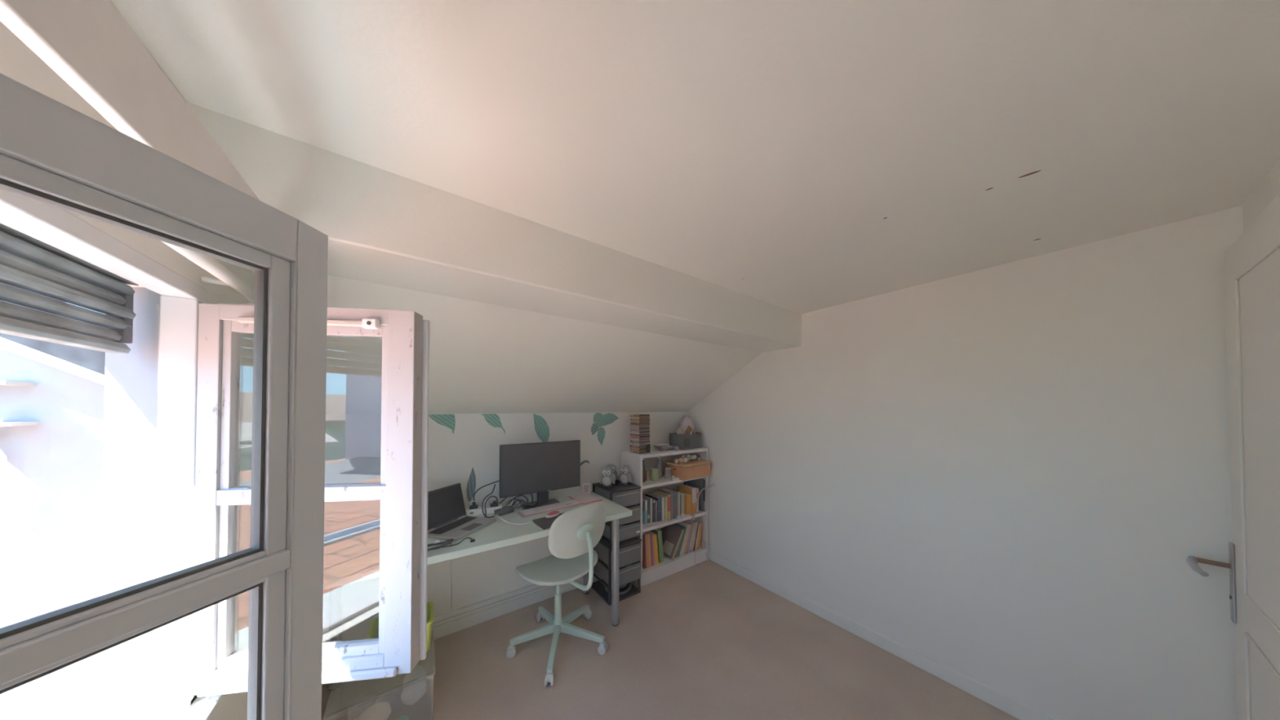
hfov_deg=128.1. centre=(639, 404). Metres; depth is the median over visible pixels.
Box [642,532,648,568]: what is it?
book
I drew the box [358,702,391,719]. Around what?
toy
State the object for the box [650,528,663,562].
book
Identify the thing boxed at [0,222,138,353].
roller shutter
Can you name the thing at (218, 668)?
casement
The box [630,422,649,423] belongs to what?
case
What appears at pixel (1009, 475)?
wall
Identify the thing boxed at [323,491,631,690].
desk
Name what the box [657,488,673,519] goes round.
book
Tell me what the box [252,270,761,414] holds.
ceiling
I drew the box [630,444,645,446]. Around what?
case
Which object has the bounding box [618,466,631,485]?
owl
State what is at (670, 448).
magazine
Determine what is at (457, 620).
baseboard
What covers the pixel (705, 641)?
floor
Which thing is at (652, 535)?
book
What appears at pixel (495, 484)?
cable
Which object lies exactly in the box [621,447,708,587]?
bookcase
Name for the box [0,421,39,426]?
wall bracket
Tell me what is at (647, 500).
book
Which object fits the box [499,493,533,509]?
cable
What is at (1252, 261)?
door
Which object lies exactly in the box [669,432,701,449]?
storage basket
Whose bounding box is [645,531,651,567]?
book
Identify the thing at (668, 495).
book
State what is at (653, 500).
book
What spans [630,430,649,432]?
case
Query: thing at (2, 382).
wall bracket
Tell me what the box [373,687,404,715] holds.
block
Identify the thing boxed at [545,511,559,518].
computer mouse
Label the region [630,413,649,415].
case
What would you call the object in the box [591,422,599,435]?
sticker
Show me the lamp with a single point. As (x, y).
(713, 484)
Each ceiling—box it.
[111,0,1279,314]
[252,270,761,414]
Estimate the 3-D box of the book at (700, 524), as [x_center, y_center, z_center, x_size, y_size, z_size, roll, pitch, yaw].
[0.507,1.252,3.026,0.077,0.240,0.190,1,-1,-36]
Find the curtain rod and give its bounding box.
[160,240,254,303]
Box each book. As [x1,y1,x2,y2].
[642,494,652,522]
[642,497,649,523]
[642,498,647,524]
[642,500,644,524]
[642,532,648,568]
[642,533,646,568]
[645,493,661,521]
[645,495,654,522]
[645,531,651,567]
[646,531,653,566]
[648,530,658,564]
[649,492,664,520]
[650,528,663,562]
[652,534,654,564]
[653,492,666,520]
[654,490,670,519]
[654,499,657,521]
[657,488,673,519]
[662,524,684,559]
[663,487,678,518]
[668,488,679,515]
[672,523,686,556]
[674,524,684,557]
[676,521,689,555]
[678,484,696,513]
[679,491,691,514]
[680,492,684,513]
[682,520,691,554]
[683,520,693,553]
[684,484,698,512]
[684,520,696,552]
[687,519,697,551]
[693,523,698,551]
[694,522,699,550]
[696,521,702,549]
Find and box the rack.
[630,444,650,453]
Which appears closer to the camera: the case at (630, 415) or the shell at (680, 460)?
the case at (630, 415)
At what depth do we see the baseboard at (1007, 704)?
1.79 m
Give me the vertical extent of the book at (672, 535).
0.246 m
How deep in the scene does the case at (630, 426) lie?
2.66 m
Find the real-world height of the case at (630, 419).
0.012 m
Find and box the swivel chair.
[506,502,608,686]
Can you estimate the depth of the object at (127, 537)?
0.73 m
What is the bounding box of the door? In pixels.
[1186,193,1279,719]
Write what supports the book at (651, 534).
on the bookcase
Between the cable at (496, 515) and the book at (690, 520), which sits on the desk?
the cable at (496, 515)
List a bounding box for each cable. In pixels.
[427,537,472,551]
[449,559,452,610]
[473,480,498,501]
[481,484,495,517]
[484,495,497,517]
[496,515,535,524]
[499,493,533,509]
[505,498,533,506]
[508,494,528,506]
[604,582,631,595]
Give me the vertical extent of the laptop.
0.213 m
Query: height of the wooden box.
0.135 m
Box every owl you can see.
[599,466,614,487]
[606,463,618,483]
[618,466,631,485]
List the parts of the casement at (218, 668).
drip rail, catch plate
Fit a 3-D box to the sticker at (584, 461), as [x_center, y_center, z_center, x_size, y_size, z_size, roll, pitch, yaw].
[-0.464,0.538,2.549,0.120,0.155,0.006,1,-1,-36]
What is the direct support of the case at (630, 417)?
on the case at (630, 419)
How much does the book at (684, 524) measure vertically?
0.269 m
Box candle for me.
[649,466,658,480]
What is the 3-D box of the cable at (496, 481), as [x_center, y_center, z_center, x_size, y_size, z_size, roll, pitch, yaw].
[-0.993,0.560,2.030,0.167,0.120,0.017,0,-1,-28]
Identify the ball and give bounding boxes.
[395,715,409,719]
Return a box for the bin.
[366,601,434,653]
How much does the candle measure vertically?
0.118 m
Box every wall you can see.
[0,0,254,719]
[0,282,106,719]
[322,411,687,643]
[687,205,1243,719]
[1242,160,1279,231]
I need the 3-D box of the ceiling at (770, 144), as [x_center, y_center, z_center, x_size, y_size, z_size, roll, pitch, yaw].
[0.503,-0.743,0.846,2.990,0.120,1.653,1,-1,-36]
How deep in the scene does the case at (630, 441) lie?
2.65 m
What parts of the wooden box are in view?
lid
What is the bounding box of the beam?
[186,102,801,352]
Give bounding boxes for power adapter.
[493,506,514,515]
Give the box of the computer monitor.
[498,440,580,509]
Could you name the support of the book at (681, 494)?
on the bookcase
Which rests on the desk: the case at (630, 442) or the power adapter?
the power adapter
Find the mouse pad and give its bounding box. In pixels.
[532,512,564,529]
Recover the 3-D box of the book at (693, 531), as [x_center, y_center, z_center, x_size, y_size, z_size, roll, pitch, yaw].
[0.429,1.241,2.970,0.104,0.260,0.190,1,-1,-36]
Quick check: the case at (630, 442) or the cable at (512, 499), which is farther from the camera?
the case at (630, 442)
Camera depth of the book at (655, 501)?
2.69 m
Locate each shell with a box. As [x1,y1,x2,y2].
[678,457,683,462]
[683,457,688,462]
[685,453,690,461]
[689,453,696,460]
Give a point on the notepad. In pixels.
(584, 498)
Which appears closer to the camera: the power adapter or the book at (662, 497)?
the power adapter
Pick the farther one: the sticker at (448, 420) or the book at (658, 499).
the book at (658, 499)
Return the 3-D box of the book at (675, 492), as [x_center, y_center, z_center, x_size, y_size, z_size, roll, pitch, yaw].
[0.268,0.900,2.853,0.052,0.233,0.181,1,-1,-36]
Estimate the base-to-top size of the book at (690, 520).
0.268 m
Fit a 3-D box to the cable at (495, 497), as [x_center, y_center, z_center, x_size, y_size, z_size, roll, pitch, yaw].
[-0.964,0.648,1.948,0.047,0.121,0.183,0,-1,11]
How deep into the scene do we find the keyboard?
2.09 m
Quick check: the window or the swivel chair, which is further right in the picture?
the swivel chair
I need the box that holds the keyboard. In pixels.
[516,499,582,517]
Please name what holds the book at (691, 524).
on the bookcase
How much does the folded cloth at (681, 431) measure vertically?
0.202 m
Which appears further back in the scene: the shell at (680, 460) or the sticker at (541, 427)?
the shell at (680, 460)
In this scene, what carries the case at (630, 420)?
on the case at (630, 422)
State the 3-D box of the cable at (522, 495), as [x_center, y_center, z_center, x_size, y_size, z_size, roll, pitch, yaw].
[-0.842,0.660,2.111,0.170,0.058,0.071,1,-1,-44]
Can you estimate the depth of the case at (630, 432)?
2.65 m
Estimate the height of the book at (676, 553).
0.234 m
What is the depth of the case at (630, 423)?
2.65 m
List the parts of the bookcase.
panel, panel, panel, shelf, shelf, shelf, panel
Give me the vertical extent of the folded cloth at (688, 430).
0.218 m
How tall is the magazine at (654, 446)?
0.007 m
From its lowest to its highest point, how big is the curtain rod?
0.040 m
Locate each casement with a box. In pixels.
[0,72,328,719]
[191,303,429,697]
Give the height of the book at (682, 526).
0.254 m
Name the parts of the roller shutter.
head rail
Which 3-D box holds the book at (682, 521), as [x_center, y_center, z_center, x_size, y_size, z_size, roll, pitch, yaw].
[0.381,1.242,2.936,0.111,0.259,0.190,1,-1,-36]
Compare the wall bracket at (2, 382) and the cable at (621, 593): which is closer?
the wall bracket at (2, 382)
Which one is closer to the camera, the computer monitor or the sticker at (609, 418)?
the computer monitor
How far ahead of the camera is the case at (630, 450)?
2.64 m
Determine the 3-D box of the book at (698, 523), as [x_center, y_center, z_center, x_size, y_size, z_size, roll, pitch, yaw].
[0.473,1.249,3.002,0.072,0.246,0.190,1,-1,-36]
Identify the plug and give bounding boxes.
[469,502,478,509]
[490,500,497,506]
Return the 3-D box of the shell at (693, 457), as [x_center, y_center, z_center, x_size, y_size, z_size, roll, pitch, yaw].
[0.497,0.504,2.968,0.090,0.060,0.069,1,-1,-36]
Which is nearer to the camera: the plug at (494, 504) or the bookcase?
the plug at (494, 504)
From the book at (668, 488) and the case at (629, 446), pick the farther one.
the book at (668, 488)
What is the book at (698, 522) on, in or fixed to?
on the bookcase
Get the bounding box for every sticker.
[428,413,455,434]
[466,467,475,502]
[481,413,505,432]
[533,413,549,442]
[580,460,590,466]
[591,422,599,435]
[593,413,604,426]
[597,426,604,444]
[600,413,618,426]
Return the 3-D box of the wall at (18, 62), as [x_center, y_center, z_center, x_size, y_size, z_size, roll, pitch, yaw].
[-1.004,0.380,0.513,0.170,2.375,2.692,1,-1,-36]
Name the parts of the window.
sill, sill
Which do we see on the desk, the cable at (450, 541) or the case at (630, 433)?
the cable at (450, 541)
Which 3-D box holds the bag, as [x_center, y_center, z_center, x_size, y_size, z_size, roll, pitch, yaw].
[0.530,0.857,3.059,0.028,0.325,0.271,1,-1,-36]
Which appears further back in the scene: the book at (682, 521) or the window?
the book at (682, 521)
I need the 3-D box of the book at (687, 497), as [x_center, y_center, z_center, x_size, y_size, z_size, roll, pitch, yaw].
[0.406,0.931,2.952,0.058,0.175,0.160,1,-1,-36]
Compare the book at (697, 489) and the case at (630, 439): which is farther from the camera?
the book at (697, 489)
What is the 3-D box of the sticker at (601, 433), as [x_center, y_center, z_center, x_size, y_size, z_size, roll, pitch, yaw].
[-0.330,0.270,2.649,0.074,0.158,0.006,1,-1,-36]
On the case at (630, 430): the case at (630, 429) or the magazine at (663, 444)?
the case at (630, 429)
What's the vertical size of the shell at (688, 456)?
0.068 m
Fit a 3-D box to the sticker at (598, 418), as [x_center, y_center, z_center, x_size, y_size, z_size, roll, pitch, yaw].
[-0.348,0.131,2.638,0.105,0.116,0.004,1,-1,-36]
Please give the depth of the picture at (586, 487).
2.48 m
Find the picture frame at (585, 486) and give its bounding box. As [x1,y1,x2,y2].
[582,483,590,493]
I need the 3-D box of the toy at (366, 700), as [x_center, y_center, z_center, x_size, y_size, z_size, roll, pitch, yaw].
[-1.280,1.400,1.443,0.113,0.114,0.095,1,-1,-36]
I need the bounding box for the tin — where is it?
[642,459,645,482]
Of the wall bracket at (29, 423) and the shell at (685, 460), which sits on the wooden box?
the shell at (685, 460)
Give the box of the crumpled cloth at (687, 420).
[680,414,695,434]
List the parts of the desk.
leg, power strip, leg, leg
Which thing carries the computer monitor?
on the desk
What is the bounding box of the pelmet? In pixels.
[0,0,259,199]
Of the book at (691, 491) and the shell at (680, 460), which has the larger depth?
the book at (691, 491)
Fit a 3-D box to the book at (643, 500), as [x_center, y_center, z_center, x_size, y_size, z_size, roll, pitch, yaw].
[0.007,0.917,2.709,0.022,0.196,0.161,1,-1,-36]
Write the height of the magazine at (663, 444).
0.007 m
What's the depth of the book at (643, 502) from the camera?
2.63 m
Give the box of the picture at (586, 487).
[583,484,589,492]
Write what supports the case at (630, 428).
on the case at (630, 429)
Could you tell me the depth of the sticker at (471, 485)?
2.08 m
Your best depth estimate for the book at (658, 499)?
2.71 m
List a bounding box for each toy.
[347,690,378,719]
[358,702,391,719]
[400,679,426,705]
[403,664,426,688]
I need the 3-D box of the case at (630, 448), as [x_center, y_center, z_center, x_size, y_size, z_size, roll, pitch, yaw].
[-0.003,0.391,2.698,0.113,0.012,0.135,1,-1,-36]
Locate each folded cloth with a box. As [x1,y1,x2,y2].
[676,426,684,434]
[684,425,694,433]
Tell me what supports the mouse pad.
on the desk
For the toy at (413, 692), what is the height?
0.089 m
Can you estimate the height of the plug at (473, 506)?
0.040 m
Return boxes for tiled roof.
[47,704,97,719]
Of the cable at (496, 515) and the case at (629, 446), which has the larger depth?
the case at (629, 446)
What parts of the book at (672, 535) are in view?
text panel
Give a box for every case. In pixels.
[629,445,645,448]
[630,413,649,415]
[630,415,649,417]
[630,417,649,418]
[630,418,649,420]
[630,420,649,422]
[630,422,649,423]
[630,422,649,425]
[630,424,649,426]
[630,426,649,428]
[630,427,649,429]
[630,429,649,431]
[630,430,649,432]
[630,431,649,434]
[630,433,649,435]
[630,435,649,437]
[630,436,649,439]
[630,438,649,440]
[630,439,649,442]
[630,440,649,444]
[630,442,649,444]
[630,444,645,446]
[630,447,645,449]
[630,448,645,451]
[630,449,645,453]
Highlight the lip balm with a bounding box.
[645,471,648,480]
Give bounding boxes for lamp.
[689,483,715,519]
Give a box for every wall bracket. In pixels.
[0,380,34,386]
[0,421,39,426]
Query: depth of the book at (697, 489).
2.93 m
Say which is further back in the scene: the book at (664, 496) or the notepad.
the book at (664, 496)
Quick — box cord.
[156,303,159,391]
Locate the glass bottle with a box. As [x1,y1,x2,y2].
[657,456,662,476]
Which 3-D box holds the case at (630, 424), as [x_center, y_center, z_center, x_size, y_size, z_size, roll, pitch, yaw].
[-0.003,0.183,2.703,0.115,0.012,0.135,1,-1,-36]
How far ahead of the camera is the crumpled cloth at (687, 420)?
3.00 m
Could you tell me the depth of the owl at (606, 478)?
2.47 m
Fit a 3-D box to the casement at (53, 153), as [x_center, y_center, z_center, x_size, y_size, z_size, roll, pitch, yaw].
[-0.502,0.212,0.211,0.040,0.921,0.473,0,-1,8]
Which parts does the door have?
handle, handle plate, panel moulding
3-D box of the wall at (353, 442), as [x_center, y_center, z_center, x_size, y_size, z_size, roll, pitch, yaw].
[-0.675,0.806,2.471,2.990,1.578,0.120,1,-1,-36]
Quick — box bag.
[684,478,704,511]
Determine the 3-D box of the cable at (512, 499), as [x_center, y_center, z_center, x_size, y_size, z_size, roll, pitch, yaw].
[-0.815,0.666,2.095,0.185,0.063,0.028,0,-1,-19]
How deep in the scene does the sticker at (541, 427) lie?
2.35 m
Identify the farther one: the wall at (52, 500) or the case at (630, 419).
the case at (630, 419)
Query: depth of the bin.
1.50 m
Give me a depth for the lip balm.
2.71 m
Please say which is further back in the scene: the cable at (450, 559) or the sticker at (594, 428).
the sticker at (594, 428)
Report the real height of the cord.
0.950 m
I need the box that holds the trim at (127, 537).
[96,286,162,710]
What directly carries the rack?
on the bookcase
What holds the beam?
attached to the wall at (18, 62)
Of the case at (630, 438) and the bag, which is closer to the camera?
the case at (630, 438)
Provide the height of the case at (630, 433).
0.012 m
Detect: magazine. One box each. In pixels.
[653,443,669,446]
[653,446,672,448]
[655,448,675,450]
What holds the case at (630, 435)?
on the case at (630, 437)
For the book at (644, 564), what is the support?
on the bookcase
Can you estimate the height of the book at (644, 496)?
0.204 m
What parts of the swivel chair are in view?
leg, leg, leg, seat, leg, backrest, leg, plate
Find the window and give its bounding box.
[0,189,228,719]
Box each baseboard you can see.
[364,571,602,640]
[708,550,1056,719]
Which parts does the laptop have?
screen lid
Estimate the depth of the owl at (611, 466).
2.60 m
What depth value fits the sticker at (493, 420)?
2.16 m
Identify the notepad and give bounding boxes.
[568,493,602,504]
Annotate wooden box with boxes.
[666,458,711,480]
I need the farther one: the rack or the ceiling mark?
the rack
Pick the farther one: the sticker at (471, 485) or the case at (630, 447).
the case at (630, 447)
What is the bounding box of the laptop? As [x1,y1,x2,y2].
[427,483,496,540]
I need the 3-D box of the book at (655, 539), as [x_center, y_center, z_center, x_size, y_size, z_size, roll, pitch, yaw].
[0.077,1.239,2.736,0.058,0.258,0.200,1,-1,-36]
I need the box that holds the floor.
[321,559,1019,719]
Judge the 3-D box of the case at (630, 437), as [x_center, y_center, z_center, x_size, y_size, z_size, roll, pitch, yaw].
[-0.002,0.287,2.701,0.115,0.012,0.135,1,-1,-36]

